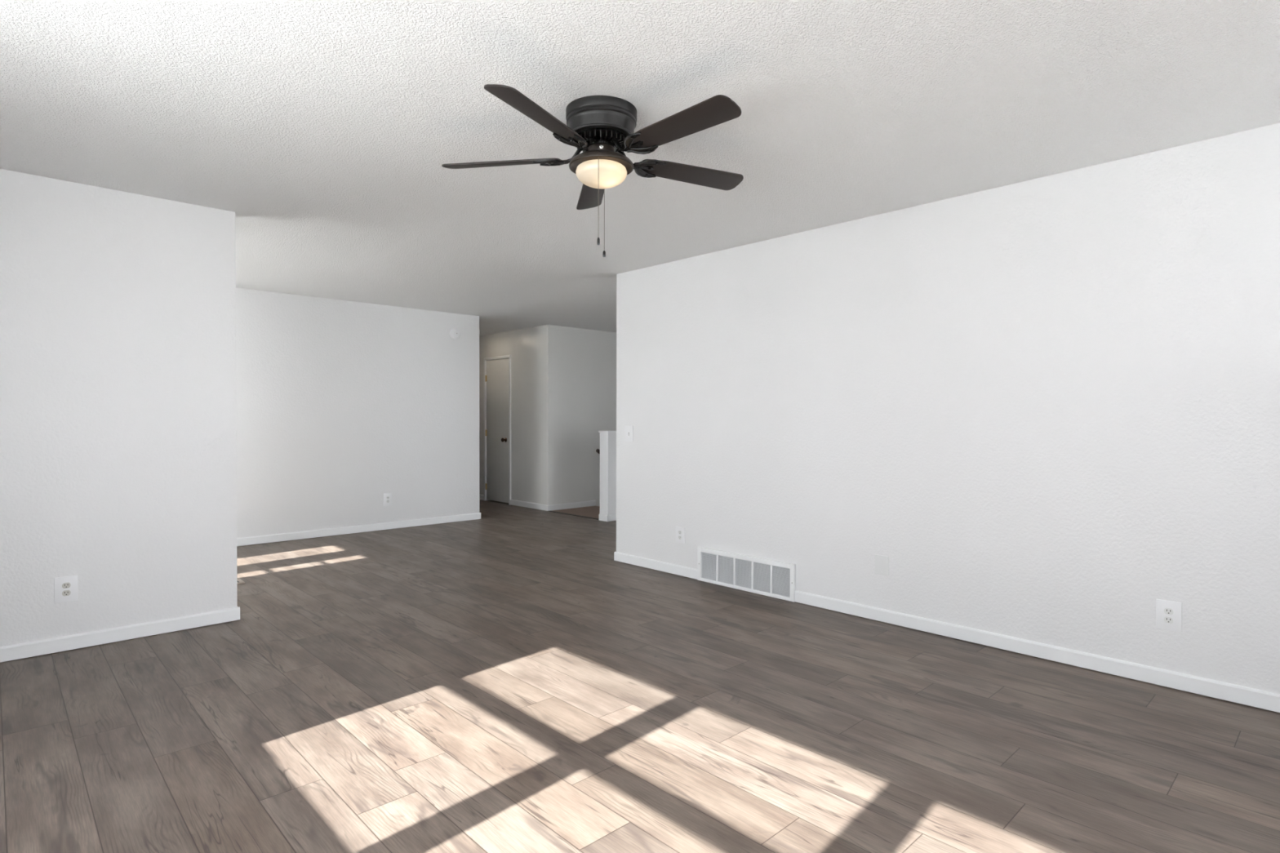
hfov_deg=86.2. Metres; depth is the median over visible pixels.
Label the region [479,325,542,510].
wall
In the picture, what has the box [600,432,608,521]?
trim
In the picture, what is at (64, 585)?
receptacle
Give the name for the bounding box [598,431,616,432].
trim
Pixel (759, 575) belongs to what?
air vent
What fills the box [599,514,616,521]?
baseboard
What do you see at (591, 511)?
floor
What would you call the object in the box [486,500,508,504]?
threshold
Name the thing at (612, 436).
wall
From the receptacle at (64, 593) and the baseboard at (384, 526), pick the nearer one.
the receptacle at (64, 593)
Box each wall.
[0,168,237,662]
[235,287,616,546]
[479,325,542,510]
[608,432,616,521]
[616,122,1279,712]
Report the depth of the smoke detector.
7.95 m
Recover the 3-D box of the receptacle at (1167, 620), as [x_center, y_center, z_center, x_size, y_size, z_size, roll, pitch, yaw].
[2.390,0.875,3.094,0.003,0.029,0.034,-1,1,-44]
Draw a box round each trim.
[548,510,599,519]
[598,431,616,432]
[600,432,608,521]
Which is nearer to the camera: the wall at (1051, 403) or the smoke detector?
the wall at (1051, 403)
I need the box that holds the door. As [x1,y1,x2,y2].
[483,355,511,505]
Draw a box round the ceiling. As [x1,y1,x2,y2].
[0,0,1279,336]
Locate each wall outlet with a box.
[53,575,78,603]
[383,493,391,506]
[675,526,684,543]
[1155,599,1182,632]
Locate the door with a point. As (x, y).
(497, 370)
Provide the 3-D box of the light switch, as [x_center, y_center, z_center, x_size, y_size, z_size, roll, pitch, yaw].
[-0.096,0.062,5.696,0.018,0.134,0.096,-1,1,-44]
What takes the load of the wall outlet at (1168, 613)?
attached to the wall at (1051, 403)
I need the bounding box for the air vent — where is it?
[697,546,795,602]
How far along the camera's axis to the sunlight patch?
5.01 m
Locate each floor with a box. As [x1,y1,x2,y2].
[0,499,1279,852]
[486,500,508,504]
[552,506,599,518]
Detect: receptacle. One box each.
[62,582,70,588]
[62,590,71,595]
[1164,608,1173,614]
[1164,616,1173,623]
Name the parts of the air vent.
louver panel, louver panel, louver panel, louver panel, louver panel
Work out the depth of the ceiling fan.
2.63 m
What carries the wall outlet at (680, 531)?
attached to the wall at (1051, 403)
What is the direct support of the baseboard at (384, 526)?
attached to the wall at (341, 405)
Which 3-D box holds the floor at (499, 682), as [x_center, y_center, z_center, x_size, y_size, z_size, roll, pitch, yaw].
[-0.047,1.156,5.042,8.364,0.001,14.650,-1,1,-44]
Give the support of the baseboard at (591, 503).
attached to the wall at (341, 405)
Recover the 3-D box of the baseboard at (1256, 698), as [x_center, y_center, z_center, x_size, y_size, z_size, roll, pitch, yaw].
[1.504,1.128,4.115,0.132,0.074,4.869,-1,1,-44]
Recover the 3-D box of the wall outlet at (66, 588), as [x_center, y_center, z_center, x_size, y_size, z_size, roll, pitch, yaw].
[-2.979,0.845,3.554,0.094,0.132,0.008,-1,1,-44]
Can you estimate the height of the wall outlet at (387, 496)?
0.140 m
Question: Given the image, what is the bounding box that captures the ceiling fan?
[441,84,743,257]
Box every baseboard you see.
[0,606,239,662]
[236,512,480,546]
[479,494,548,511]
[548,500,595,511]
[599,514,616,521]
[613,551,1279,712]
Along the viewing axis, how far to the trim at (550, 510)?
8.53 m
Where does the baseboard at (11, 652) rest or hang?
attached to the wall at (118, 431)
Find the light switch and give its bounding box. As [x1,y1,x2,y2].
[625,426,633,442]
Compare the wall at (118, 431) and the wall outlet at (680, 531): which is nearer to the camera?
the wall at (118, 431)
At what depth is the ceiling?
2.71 m
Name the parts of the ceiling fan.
blade, blade, blade, pull chain, lamp shade, pull chain, blade, blade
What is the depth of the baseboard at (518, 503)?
9.28 m
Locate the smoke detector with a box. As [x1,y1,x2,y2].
[449,328,460,339]

